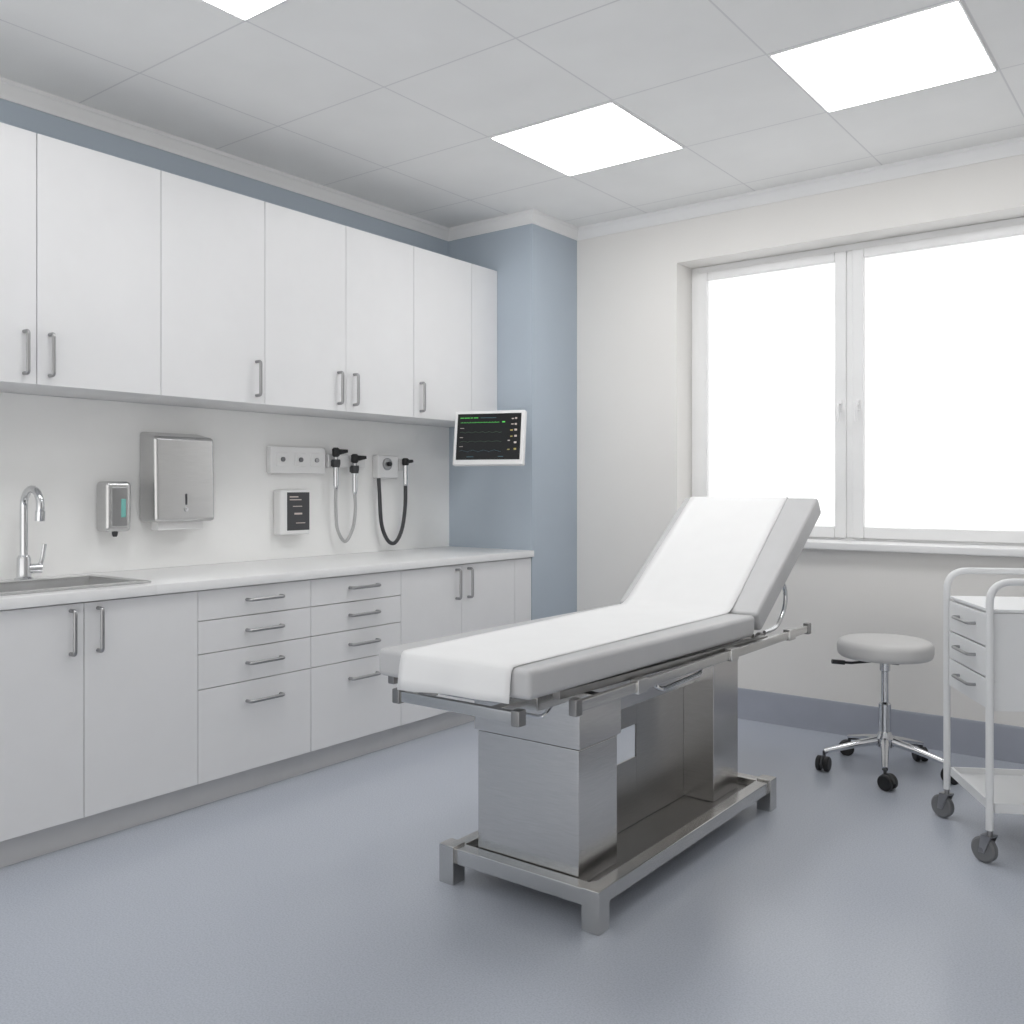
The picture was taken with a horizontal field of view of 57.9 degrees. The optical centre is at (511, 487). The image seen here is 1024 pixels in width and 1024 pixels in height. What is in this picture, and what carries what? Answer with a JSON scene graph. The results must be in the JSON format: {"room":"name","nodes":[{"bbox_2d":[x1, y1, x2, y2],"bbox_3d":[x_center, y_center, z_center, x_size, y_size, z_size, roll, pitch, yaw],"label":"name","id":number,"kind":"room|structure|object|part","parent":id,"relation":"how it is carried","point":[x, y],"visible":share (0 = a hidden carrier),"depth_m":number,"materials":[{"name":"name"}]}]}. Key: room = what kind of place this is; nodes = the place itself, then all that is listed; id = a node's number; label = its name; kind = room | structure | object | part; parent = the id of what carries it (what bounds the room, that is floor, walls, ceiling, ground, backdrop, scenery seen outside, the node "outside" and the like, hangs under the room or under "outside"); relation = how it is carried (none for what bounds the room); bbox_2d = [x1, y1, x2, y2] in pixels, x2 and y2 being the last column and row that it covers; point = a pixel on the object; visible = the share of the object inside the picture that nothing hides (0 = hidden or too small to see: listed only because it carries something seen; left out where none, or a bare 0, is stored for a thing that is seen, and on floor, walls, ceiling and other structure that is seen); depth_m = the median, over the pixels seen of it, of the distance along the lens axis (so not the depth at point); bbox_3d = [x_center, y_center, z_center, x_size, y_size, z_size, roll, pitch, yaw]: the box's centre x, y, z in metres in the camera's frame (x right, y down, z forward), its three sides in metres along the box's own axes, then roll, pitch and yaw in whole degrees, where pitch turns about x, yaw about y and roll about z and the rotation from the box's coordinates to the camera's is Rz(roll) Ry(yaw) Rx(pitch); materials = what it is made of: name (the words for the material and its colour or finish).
{"room":"examination room","nodes":[
{"label":"examination room","id":0,"kind":"room"},
{"bbox_2d":[0,98,447,577],"bbox_3d":[-2.110,-0.170,3.621,0.150,2.860,6.390,0,0,37],"label":"wall","id":1,"kind":"structure","parent":0,"point":[13,114],"depth_m":4.34,"materials":[{"name":"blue paint"}]},
{"bbox_2d":[0,122,160,400],"bbox_3d":[-1.861,-0.832,3.467,0.428,0.912,0.987,0,0,37],"label":"upper cabinet","id":2,"kind":"object","parent":1,"relation":"attached to","point":[80,227],"visible":1,"depth_m":3.49,"materials":[{"name":"white laminate"}]},
{"bbox_3d":[-1.881,-0.832,3.170,0.019,0.912,0.489,0,0,37],"label":"door","id":3,"kind":"part","parent":2,"relation":"part of","materials":[{"name":"white laminate"}]},
{"bbox_3d":[-1.736,-0.487,3.312,0.039,0.164,0.014,0,0,37],"label":"handle","id":4,"kind":"part","parent":2,"relation":"part of","materials":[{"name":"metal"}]},
{"bbox_3d":[-1.680,-0.487,3.384,0.039,0.164,0.014,0,0,37],"label":"handle","id":5,"kind":"part","parent":2,"relation":"part of","materials":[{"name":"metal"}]},
{"bbox_2d":[112,171,264,408],"bbox_3d":[-1.405,-0.832,4.064,0.428,0.912,0.513,0,0,37],"label":"upper cabinet","id":6,"kind":"object","parent":1,"relation":"attached to","point":[213,238],"visible":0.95,"depth_m":3.94,"materials":[{"name":"white laminate"}]},
{"bbox_3d":[-1.274,-0.832,3.964,0.019,0.912,0.511,0,0,37],"label":"door","id":7,"kind":"part","parent":6,"relation":"part of","materials":[{"name":"white laminate"}]},
{"bbox_3d":[-1.123,-0.487,4.113,0.039,0.164,0.014,0,0,37],"label":"handle","id":8,"kind":"part","parent":6,"relation":"part of","materials":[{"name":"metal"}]},
{"bbox_2d":[0,392,448,579],"bbox_3d":[-1.430,-0.007,4.379,0.008,0.735,3.420,0,0,37],"label":"backsplash","id":9,"kind":"structure","parent":1,"relation":"attached to","point":[63,447],"depth_m":4.39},
{"bbox_2d":[97,481,129,536],"bbox_3d":[-1.696,0.089,3.944,0.098,0.235,0.114,0,0,37],"label":"soap dispenser","id":10,"kind":"object","parent":9,"relation":"attached to","point":[113,497],"visible":1,"depth_m":3.91,"materials":[{"name":"metal"}]},
{"bbox_3d":[-1.665,0.079,3.921,0.016,0.173,0.076,0,0,37],"label":"push panel","id":11,"kind":"part","parent":10,"relation":"part of","materials":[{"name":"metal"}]},
{"bbox_2d":[140,432,213,529],"bbox_3d":[-1.502,-0.031,4.163,0.141,0.435,0.300,0,0,37],"label":"dispenser","id":12,"kind":"object","parent":9,"relation":"attached to","point":[177,477],"visible":1,"depth_m":4.09,"materials":[{"name":"metal"}]},
{"bbox_2d":[151,521,202,529],"bbox_3d":[-1.501,0.168,4.156,0.059,0.037,0.230,0,0,37],"label":"paper towel","id":13,"kind":"object","parent":12,"relation":"hanging from","point":[182,525],"depth_m":4.12,"materials":[{"name":"white paper"}]},
{"bbox_2d":[274,490,308,534],"bbox_3d":[-1.122,0.123,4.723,0.064,0.230,0.190,0,0,37],"label":"gauge","id":14,"kind":"object","parent":9,"relation":"attached to","point":[291,507],"visible":1,"depth_m":4.68,"materials":[{"name":"white plastic"}]},
{"bbox_2d":[267,446,324,473],"bbox_3d":[-1.102,-0.142,4.761,0.050,0.139,0.357,0,0,37],"label":"outlet panel","id":15,"kind":"object","parent":9,"relation":"attached to","point":[280,459],"visible":1,"depth_m":4.73,"materials":[{"name":"white plastic"}]},
{"bbox_2d":[276,452,287,465],"bbox_3d":[-1.160,-0.145,4.669,0.010,0.070,0.070,0,0,37],"label":"socket","id":16,"kind":"object","parent":15,"relation":"attached to","point":[281,457],"depth_m":4.66,"materials":[{"name":"grey plastic"}]},
{"bbox_2d":[295,453,305,466],"bbox_3d":[-1.090,-0.145,4.761,0.010,0.070,0.070,0,0,37],"label":"socket","id":17,"kind":"object","parent":15,"relation":"attached to","point":[300,458],"depth_m":4.75,"materials":[{"name":"grey plastic"}]},
{"bbox_2d":[311,453,320,466],"bbox_3d":[-1.026,-0.145,4.844,0.010,0.070,0.070,0,0,37],"label":"socket","id":18,"kind":"object","parent":15,"relation":"attached to","point":[315,457],"depth_m":4.84,"materials":[{"name":"plastic"}]},
{"bbox_2d":[325,447,366,542],"bbox_3d":[-0.875,0.041,5.012,0.106,0.512,0.270,0,0,37],"label":"holder","id":19,"kind":"object","parent":9,"relation":"attached to","point":[335,460],"visible":1,"depth_m":4.99,"materials":[{"name":"white plastic"}]},
{"bbox_2d":[373,455,412,544],"bbox_3d":[-0.674,0.071,5.277,0.103,0.511,0.235,0,0,37],"label":"otoscope","id":20,"kind":"object","parent":9,"relation":"attached to","point":[384,466],"visible":1,"depth_m":5.25,"materials":[{"name":"white plastic"}]},
{"bbox_2d":[217,202,413,420],"bbox_3d":[-0.955,-0.832,4.653,0.428,0.912,0.967,0,0,37],"label":"upper cabinet","id":21,"kind":"object","parent":1,"relation":"attached to","point":[339,299],"visible":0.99,"depth_m":4.50,"materials":[{"name":"white laminate"}]},
{"bbox_3d":[-0.970,-0.832,4.361,0.019,0.912,0.483,0,0,37],"label":"door","id":22,"kind":"part","parent":21,"relation":"part of","materials":[{"name":"white laminate"}]},
{"bbox_3d":[-0.830,-0.487,4.497,0.039,0.164,0.014,0,0,37],"label":"handle","id":23,"kind":"part","parent":21,"relation":"part of","materials":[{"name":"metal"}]},
{"bbox_3d":[-0.768,-0.487,4.577,0.039,0.164,0.014,0,0,37],"label":"handle","id":24,"kind":"part","parent":21,"relation":"part of","materials":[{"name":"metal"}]},
{"bbox_3d":[-0.676,-0.832,4.745,0.019,0.912,0.479,0,0,37],"label":"door","id":25,"kind":"part","parent":21,"relation":"part of","materials":[{"name":"white laminate"}]},
{"bbox_2d":[364,246,496,426],"bbox_3d":[-0.443,-0.832,5.322,0.428,0.912,0.717,0,0,37],"label":"upper cabinet","id":26,"kind":"object","parent":1,"relation":"attached to","point":[455,300],"visible":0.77,"depth_m":5.18,"materials":[{"name":"white laminate"}]},
{"bbox_3d":[-0.476,-0.487,4.959,0.039,0.164,0.014,0,0,37],"label":"handle","id":27,"kind":"part","parent":26,"relation":"part of","materials":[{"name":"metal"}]},
{"bbox_3d":[-0.384,-0.832,5.128,0.019,0.912,0.477,0,0,37],"label":"door","id":28,"kind":"part","parent":26,"relation":"part of","materials":[{"name":"white laminate"}]},
{"bbox_3d":[-0.166,-0.832,5.413,0.019,0.912,0.236,0,0,37],"label":"filler panel","id":29,"kind":"part","parent":26,"relation":"part of","materials":[{"name":"white laminate"}]},
{"bbox_2d":[0,718,1023,1023],"bbox_3d":[0.504,1.310,1.811,6.500,0.100,6.690,0,0,37],"label":"floor","id":30,"kind":"structure","parent":0,"point":[318,896],"depth_m":2.71,"materials":[{"name":"blue plastic"}]},
{"bbox_2d":[0,591,197,867],"bbox_3d":[-1.734,0.830,3.422,0.670,0.861,0.911,0,0,37],"label":"base cabinet","id":31,"kind":"object","parent":30,"relation":"on","point":[99,699],"visible":0.98,"depth_m":3.27,"materials":[{"name":"white laminate"}]},
{"bbox_3d":[-1.645,0.778,3.067,0.019,0.752,0.453,0,0,37],"label":"door","id":32,"kind":"part","parent":31,"relation":"part of","materials":[{"name":"white laminate"}]},
{"bbox_3d":[-1.512,0.500,3.193,0.039,0.164,0.014,0,0,37],"label":"handle","id":33,"kind":"part","parent":31,"relation":"part of","materials":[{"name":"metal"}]},
{"bbox_3d":[-1.452,0.500,3.271,0.039,0.164,0.014,0,0,37],"label":"handle","id":34,"kind":"part","parent":31,"relation":"part of","materials":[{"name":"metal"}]},
{"bbox_3d":[-1.368,0.778,3.429,0.019,0.752,0.452,0,0,37],"label":"door","id":35,"kind":"part","parent":31,"relation":"part of","materials":[{"name":"white laminate"}]},
{"bbox_2d":[190,580,310,808],"bbox_3d":[-1.287,0.830,4.009,0.668,0.861,0.564,0,0,37],"label":"base cabinet","id":36,"kind":"object","parent":30,"relation":"on","point":[254,641],"visible":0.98,"depth_m":3.81,"materials":[{"name":"white laminate"}]},
{"bbox_3d":[-1.058,0.461,3.834,0.019,0.117,0.561,0,0,37],"label":"drawer","id":37,"kind":"part","parent":36,"relation":"part of","materials":[{"name":"white laminate"}]},
{"bbox_3d":[-1.058,0.972,3.834,0.019,0.364,0.561,0,0,37],"label":"drawer","id":38,"kind":"part","parent":36,"relation":"part of","materials":[{"name":"white laminate"}]},
{"bbox_3d":[-1.058,0.720,3.834,0.019,0.135,0.561,0,0,37],"label":"drawer","id":39,"kind":"part","parent":36,"relation":"part of","materials":[{"name":"white laminate"}]},
{"bbox_3d":[-1.058,0.586,3.834,0.019,0.127,0.561,0,0,37],"label":"drawer","id":40,"kind":"part","parent":36,"relation":"part of","materials":[{"name":"white laminate"}]},
{"bbox_3d":[-1.018,0.870,3.841,0.037,0.014,0.184,0,0,37],"label":"handle","id":41,"kind":"part","parent":36,"relation":"part of","materials":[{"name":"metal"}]},
{"bbox_3d":[-1.018,0.715,3.841,0.037,0.014,0.184,0,0,37],"label":"handle","id":42,"kind":"part","parent":36,"relation":"part of","materials":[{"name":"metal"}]},
{"bbox_3d":[-1.018,0.581,3.841,0.037,0.014,0.184,0,0,37],"label":"handle","id":43,"kind":"part","parent":36,"relation":"part of","materials":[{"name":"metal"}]},
{"bbox_3d":[-1.018,0.456,3.841,0.037,0.014,0.184,0,0,37],"label":"handle","id":44,"kind":"part","parent":36,"relation":"part of","materials":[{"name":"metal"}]},
{"bbox_2d":[303,571,400,773],"bbox_3d":[-0.945,0.830,4.456,0.668,0.861,0.561,0,0,37],"label":"base cabinet","id":45,"kind":"object","parent":30,"relation":"on","point":[354,714],"visible":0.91,"depth_m":4.24,"materials":[{"name":"white laminate"}]},
{"bbox_3d":[-0.717,0.720,4.281,0.019,0.135,0.558,0,0,37],"label":"drawer","id":46,"kind":"part","parent":45,"relation":"part of","materials":[{"name":"white laminate"}]},
{"bbox_3d":[-0.717,0.972,4.281,0.019,0.364,0.558,0,0,37],"label":"drawer","id":47,"kind":"part","parent":45,"relation":"part of","materials":[{"name":"white laminate"}]},
{"bbox_3d":[-0.717,0.461,4.281,0.019,0.117,0.558,0,0,37],"label":"drawer","id":48,"kind":"part","parent":45,"relation":"part of","materials":[{"name":"white laminate"}]},
{"bbox_3d":[-0.717,0.586,4.281,0.019,0.127,0.558,0,0,37],"label":"drawer","id":49,"kind":"part","parent":45,"relation":"part of","materials":[{"name":"white laminate"}]},
{"bbox_3d":[-0.676,0.870,4.288,0.037,0.014,0.184,0,0,37],"label":"handle","id":50,"kind":"part","parent":45,"relation":"part of","materials":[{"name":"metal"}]},
{"bbox_3d":[-0.676,0.715,4.288,0.037,0.014,0.184,0,0,37],"label":"handle","id":51,"kind":"part","parent":45,"relation":"part of","materials":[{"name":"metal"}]},
{"bbox_3d":[-0.676,0.581,4.288,0.037,0.014,0.184,0,0,37],"label":"handle","id":52,"kind":"part","parent":45,"relation":"part of","materials":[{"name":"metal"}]},
{"bbox_3d":[-0.676,0.456,4.288,0.037,0.014,0.184,0,0,37],"label":"handle","id":53,"kind":"part","parent":45,"relation":"part of","materials":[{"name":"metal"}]},
{"bbox_2d":[393,557,530,745],"bbox_3d":[-0.448,0.830,5.104,0.670,0.861,1.072,0,0,37],"label":"base cabinet","id":54,"kind":"object","parent":30,"relation":"on","point":[440,601],"visible":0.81,"depth_m":4.81,"materials":[{"name":"white laminate"}]},
{"bbox_2d":[0,546,533,609],"bbox_3d":[-1.077,0.379,4.297,0.651,0.037,3.119,0,0,37],"label":"countertop","id":55,"kind":"structure","parent":54,"relation":"on","point":[167,580],"depth_m":4.04,"materials":[{"name":"white laminate"}]},
{"bbox_2d":[14,485,46,579],"bbox_3d":[-1.843,0.175,3.587,0.183,0.370,0.110,0,0,37],"label":"tap","id":56,"kind":"object","parent":55,"relation":"on","point":[24,568],"visible":0.99,"depth_m":3.59,"materials":[{"name":"silver metal"}]},
{"bbox_3d":[-1.849,0.135,3.566,0.160,0.290,0.028,0,0,37],"label":"spout","id":57,"kind":"part","parent":56,"relation":"part of","materials":[{"name":"silver metal"}]},
{"bbox_3d":[-1.867,0.277,3.628,0.081,0.115,0.037,0,0,-34],"label":"lever","id":58,"kind":"part","parent":56,"relation":"part of","materials":[{"name":"silver metal"}]},
{"bbox_2d":[0,574,150,595],"bbox_3d":[-1.743,0.420,3.384,0.428,0.136,0.668,0,0,37],"label":"sink","id":59,"kind":"object","parent":55,"relation":"in","point":[25,586],"visible":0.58,"depth_m":3.56,"materials":[{"name":"metal"}]},
{"bbox_2d":[0,577,125,591],"bbox_3d":[-1.743,0.424,3.384,0.354,0.128,0.594,0,0,37],"label":"basin","id":60,"kind":"object","parent":59,"relation":"in","point":[56,582],"depth_m":3.59,"materials":[{"name":"metal"}]},
{"bbox_3d":[-0.408,0.778,4.684,0.019,0.752,0.451,0,0,37],"label":"door","id":61,"kind":"part","parent":54,"relation":"part of","materials":[{"name":"white laminate"}]},
{"bbox_3d":[-0.275,0.500,4.811,0.039,0.164,0.014,0,0,37],"label":"handle","id":62,"kind":"part","parent":54,"relation":"part of","materials":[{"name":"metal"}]},
{"bbox_3d":[-0.217,0.500,4.886,0.039,0.164,0.014,0,0,37],"label":"handle","id":63,"kind":"part","parent":54,"relation":"part of","materials":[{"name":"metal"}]},
{"bbox_3d":[-0.131,0.778,5.047,0.019,0.752,0.457,0,0,37],"label":"door","id":64,"kind":"part","parent":54,"relation":"part of","materials":[{"name":"white laminate"}]},
{"bbox_3d":[0.057,0.778,5.293,0.019,0.752,0.156,0,0,37],"label":"filler panel","id":65,"kind":"part","parent":54,"relation":"part of","materials":[{"name":"white laminate"}]},
{"bbox_2d":[379,497,820,935],"bbox_3d":[0.444,0.651,3.377,0.703,1.219,2.237,0,0,37],"label":"exam table","id":66,"kind":"object","parent":30,"relation":"on","point":[558,814],"visible":1,"depth_m":2.95,"materials":[{"name":"grey metal"}]},
{"bbox_3d":[-0.365,0.583,2.873,0.026,0.046,0.032,0,0,37],"label":"rail","id":67,"kind":"part","parent":66,"relation":"part of","materials":[{"name":"metal"}]},
{"bbox_3d":[-0.320,0.589,2.630,0.028,0.042,0.032,0,0,37],"label":"rail","id":68,"kind":"part","parent":66,"relation":"part of","materials":[{"name":"metal"}]},
{"bbox_3d":[-0.128,0.589,2.533,0.410,0.030,0.100,0,0,37],"label":"foot rail","id":69,"kind":"part","parent":66,"relation":"part of","materials":[{"name":"metal"}]},
{"bbox_3d":[0.017,0.589,2.373,0.028,0.042,0.032,0,0,37],"label":"rail","id":70,"kind":"part","parent":66,"relation":"part of","materials":[{"name":"metal"}]},
{"bbox_2d":[379,604,754,699],"bbox_3d":[0.243,0.509,3.104,0.652,0.108,1.508,0,0,37],"label":"seat cushion","id":71,"kind":"object","parent":66,"relation":"on","point":[564,656],"depth_m":2.74,"materials":[{"name":"white leather"}]},
{"bbox_3d":[0.169,0.583,2.464,0.026,0.046,0.032,0,0,37],"label":"rail","id":72,"kind":"part","parent":66,"relation":"part of","materials":[{"name":"metal"}]},
{"bbox_3d":[0.296,0.571,3.185,0.540,0.069,1.460,0,0,37],"label":"frame","id":73,"kind":"part","parent":66,"relation":"part of","materials":[{"name":"metal"}]},
{"bbox_3d":[0.405,1.169,3.303,0.578,0.050,1.290,0,0,37],"label":"frame","id":74,"kind":"part","parent":66,"relation":"part of","materials":[{"name":"metal"}]},
{"bbox_3d":[0.439,0.954,3.252,0.007,0.436,0.697,0,0,37],"label":"web panel","id":75,"kind":"part","parent":66,"relation":"part of","materials":[{"name":"metal"}]},
{"bbox_3d":[0.547,0.565,3.018,0.024,0.054,1.420,0,0,37],"label":"frame rail","id":76,"kind":"part","parent":66,"relation":"part of","materials":[{"name":"metal"}]},
{"bbox_3d":[0.406,1.180,3.302,0.474,0.012,1.186,0,0,37],"label":"plate","id":77,"kind":"part","parent":66,"relation":"part of","materials":[{"name":"metal"}]},
{"bbox_3d":[0.545,0.619,3.057,0.062,0.052,0.335,0,0,37],"label":"release lever","id":78,"kind":"part","parent":66,"relation":"part of","materials":[{"name":"silver metal"}]},
{"bbox_3d":[0.661,0.583,3.183,0.109,0.030,1.740,0,0,37],"label":"rail","id":79,"kind":"part","parent":66,"relation":"part of","materials":[{"name":"metal"}]},
{"bbox_2d":[620,498,820,629],"bbox_3d":[0.900,0.298,4.002,0.644,0.505,0.690,0,0,37],"label":"cushion","id":80,"kind":"object","parent":66,"relation":"on","point":[731,555],"depth_m":3.93,"materials":[{"name":"white leather"}]},
{"bbox_3d":[1.226,0.583,3.846,0.026,0.046,0.032,0,0,37],"label":"rail","id":81,"kind":"part","parent":66,"relation":"part of","materials":[{"name":"metal"}]},
{"bbox_2d":[815,633,957,790],"bbox_3d":[1.681,0.964,4.105,0.569,0.593,0.593,0,0,37],"label":"stool","id":82,"kind":"object","parent":30,"relation":"on","point":[884,649],"visible":0.9,"depth_m":4.07,"materials":[{"name":"plastic"}]},
{"bbox_2d":[820,750,825,764],"bbox_3d":[1.387,1.201,4.128,0.014,0.054,0.074,0,0,37],"label":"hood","id":83,"kind":"object","parent":82,"relation":"attached to","point":[822,757],"depth_m":4.11,"materials":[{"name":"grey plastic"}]},
{"bbox_3d":[1.512,1.145,4.129,0.242,0.085,0.039,0,0,4],"label":"leg","id":84,"kind":"part","parent":82,"relation":"part of","materials":[{"name":"silver metal"}]},
{"bbox_3d":[1.519,0.772,4.111,0.197,0.025,0.020,0,0,1],"label":"lever","id":85,"kind":"part","parent":82,"relation":"part of","materials":[{"name":"black plastic"}]},
{"bbox_3d":[1.623,1.145,4.262,0.039,0.085,0.242,0,0,-14],"label":"leg","id":86,"kind":"part","parent":82,"relation":"part of","materials":[{"name":"silver metal"}]},
{"bbox_3d":[1.604,1.145,3.983,0.039,0.085,0.242,0,0,22],"label":"leg","id":87,"kind":"part","parent":82,"relation":"part of","materials":[{"name":"silver metal"}]},
{"bbox_3d":[1.659,0.710,4.119,0.403,0.085,0.403,0,0,37],"label":"seat","id":88,"kind":"part","parent":82,"relation":"part of","materials":[{"name":"leather"}]},
{"bbox_2d":[882,769,895,783],"bbox_3d":[1.567,1.201,3.864,0.014,0.054,0.074,0,0,-37],"label":"caster wheel","id":89,"kind":"object","parent":82,"relation":"attached to","point":[887,778],"depth_m":3.84,"materials":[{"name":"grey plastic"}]},
{"bbox_3d":[1.784,1.145,4.197,0.242,0.085,0.039,0,0,-32],"label":"leg","id":90,"kind":"part","parent":82,"relation":"part of","materials":[{"name":"silver metal"}]},
{"bbox_3d":[1.774,1.145,4.028,0.242,0.085,0.042,0,0,37],"label":"leg","id":91,"kind":"part","parent":82,"relation":"part of","materials":[{"name":"silver metal"}]},
{"bbox_2d":[931,567,1023,862],"bbox_3d":[1.901,0.781,3.299,0.632,0.958,0.510,0,0,8],"label":"cart","id":92,"kind":"object","parent":30,"relation":"on","point":[983,636],"visible":1,"depth_m":3.22,"materials":[{"name":"white metal"}]},
{"bbox_3d":[1.617,0.688,3.323,0.031,0.011,0.170,0,0,8],"label":"handle","id":93,"kind":"part","parent":92,"relation":"part of","materials":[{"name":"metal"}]},
{"bbox_3d":[1.617,0.583,3.323,0.031,0.011,0.170,0,0,8],"label":"handle","id":94,"kind":"part","parent":92,"relation":"part of","materials":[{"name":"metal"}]},
{"bbox_3d":[1.617,0.473,3.323,0.031,0.011,0.170,0,0,8],"label":"handle","id":95,"kind":"part","parent":92,"relation":"part of","materials":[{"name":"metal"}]},
{"bbox_3d":[1.641,0.698,3.320,0.016,0.101,0.392,0,0,8],"label":"drawer","id":96,"kind":"part","parent":92,"relation":"part of","materials":[{"name":"white metal"}]},
{"bbox_3d":[1.641,0.593,3.320,0.016,0.099,0.392,0,0,8],"label":"drawer","id":97,"kind":"part","parent":92,"relation":"part of","materials":[{"name":"white metal"}]},
{"bbox_3d":[1.641,0.483,3.320,0.016,0.110,0.392,0,0,8],"label":"drawer","id":98,"kind":"part","parent":92,"relation":"part of","materials":[{"name":"white metal"}]},
{"bbox_3d":[1.937,0.725,3.497,0.585,0.846,0.024,0,0,8],"label":"frame","id":99,"kind":"part","parent":92,"relation":"part of","materials":[{"name":"white metal"}]},
{"bbox_2d":[950,596,1023,612],"bbox_3d":[1.909,0.415,3.284,0.550,0.012,0.400,0,0,8],"label":"cart top","id":100,"kind":"object","parent":92,"relation":"on","point":[973,604],"depth_m":3.31,"materials":[{"name":"white metal"}]},
{"bbox_2d":[950,767,1023,813],"bbox_3d":[1.909,1.077,3.284,0.544,0.034,0.414,0,0,8],"label":"shelf","id":101,"kind":"object","parent":92,"relation":"attached to","point":[1008,783],"depth_m":3.35,"materials":[{"name":"white metal"}]},
{"bbox_3d":[1.880,0.725,3.071,0.585,0.846,0.024,0,0,8],"label":"frame","id":102,"kind":"part","parent":92,"relation":"part of","materials":[{"name":"white metal"}]},
{"bbox_2d":[0,0,1023,227],"bbox_3d":[0.504,-1.650,1.811,6.500,0.100,6.690,0,0,37],"label":"ceiling","id":103,"kind":"structure","parent":0,"point":[397,105],"depth_m":3.67,"materials":[{"name":"tile"}]},
{"bbox_2d":[202,0,286,20],"bbox_3d":[-0.850,-1.596,2.708,0.650,0.007,0.650,0,0,37],"label":"recessed light","id":104,"kind":"object","parent":103,"relation":"in","point":[245,10],"visible":1,"depth_m":3.06,"materials":[{"name":"white plastic"}]},
{"bbox_2d":[489,101,683,175],"bbox_3d":[0.353,-1.596,4.281,0.650,0.007,0.650,0,0,37],"label":"recessed light","id":105,"kind":"object","parent":103,"relation":"in","point":[607,134],"visible":1,"depth_m":4.23,"materials":[{"name":"white plastic"}]},
{"bbox_2d":[768,0,997,112],"bbox_3d":[1.401,-1.596,3.479,0.650,0.007,0.650,0,0,37],"label":"recessed light","id":106,"kind":"object","parent":103,"relation":"in","point":[940,44],"visible":1,"depth_m":3.43,"materials":[{"name":"white plastic"}]},
{"bbox_2d":[448,224,576,619],"bbox_3d":[0.003,-0.170,5.731,0.643,2.860,0.470,0,0,37],"label":"wall pillar","id":107,"kind":"structure","parent":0,"point":[533,505],"depth_m":5.50,"materials":[{"name":"blue paint"}]},
{"bbox_2d":[453,410,526,465],"bbox_3d":[-0.068,-0.272,5.242,0.406,0.304,0.449,0,0,17],"label":"patient monitor","id":108,"kind":"object","parent":107,"relation":"attached to","point":[481,438],"visible":1,"depth_m":5.04,"materials":[{"name":"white plastic"}]},
{"bbox_2d":[577,154,1023,726],"bbox_3d":[2.444,-0.170,4.350,6.200,2.860,0.300,0,0,37],"label":"wall","id":109,"kind":"structure","parent":0,"point":[634,287],"depth_m":5.05,"materials":[{"name":"white paint"}]},
{"bbox_2d":[0,77,1023,240],"bbox_3d":[0.413,-1.564,1.692,6.200,0.072,6.390,0,0,37],"label":"trim","id":110,"kind":"structure","parent":109,"relation":"attached to","point":[12,91],"depth_m":4.70,"materials":[{"name":"white paint"}]},
{"bbox_2d":[692,217,1023,556],"bbox_3d":[1.847,-0.487,4.747,2.172,1.605,0.315,0,0,37],"label":"window","id":111,"kind":"structure","parent":109,"relation":"in","point":[880,383],"depth_m":4.82,"materials":[{"name":"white glass"}]},
{"bbox_3d":[1.443,-0.500,5.178,0.744,1.418,0.010,0,0,37],"label":"pane","id":112,"kind":"part","parent":111,"relation":"part of","materials":[{"name":"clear glass"}]},
{"bbox_3d":[1.443,-0.495,5.179,0.856,1.520,0.058,0,0,37],"label":"sash","id":113,"kind":"part","parent":111,"relation":"part of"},
{"bbox_3d":[1.729,-0.407,4.897,0.022,0.115,0.046,0,0,37],"label":"handle","id":114,"kind":"part","parent":111,"relation":"part of","materials":[{"name":"white plastic"}]},
{"bbox_3d":[1.802,-0.407,4.841,0.022,0.115,0.046,0,0,37],"label":"handle","id":115,"kind":"part","parent":111,"relation":"part of","materials":[{"name":"white plastic"}]},
{"bbox_3d":[1.824,0.296,4.716,2.172,0.038,0.239,0,0,37],"label":"sill","id":116,"kind":"part","parent":111,"relation":"part of","materials":[{"name":"white plastic"}]},
{"bbox_3d":[2.259,-0.495,4.555,1.134,1.520,0.058,0,0,37],"label":"sash","id":117,"kind":"part","parent":111,"relation":"part of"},
{"bbox_3d":[2.259,-0.500,4.554,1.022,1.418,0.010,0,0,37],"label":"pane","id":118,"kind":"part","parent":111,"relation":"part of","materials":[{"name":"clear glass"}]},
{"bbox_2d":[738,688,1023,763],"bbox_3d":[2.469,1.177,3.852,5.557,0.165,0.460,0,0,37],"label":"baseboard","id":119,"kind":"structure","parent":109,"relation":"attached to","point":[828,716],"depth_m":4.64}
]}

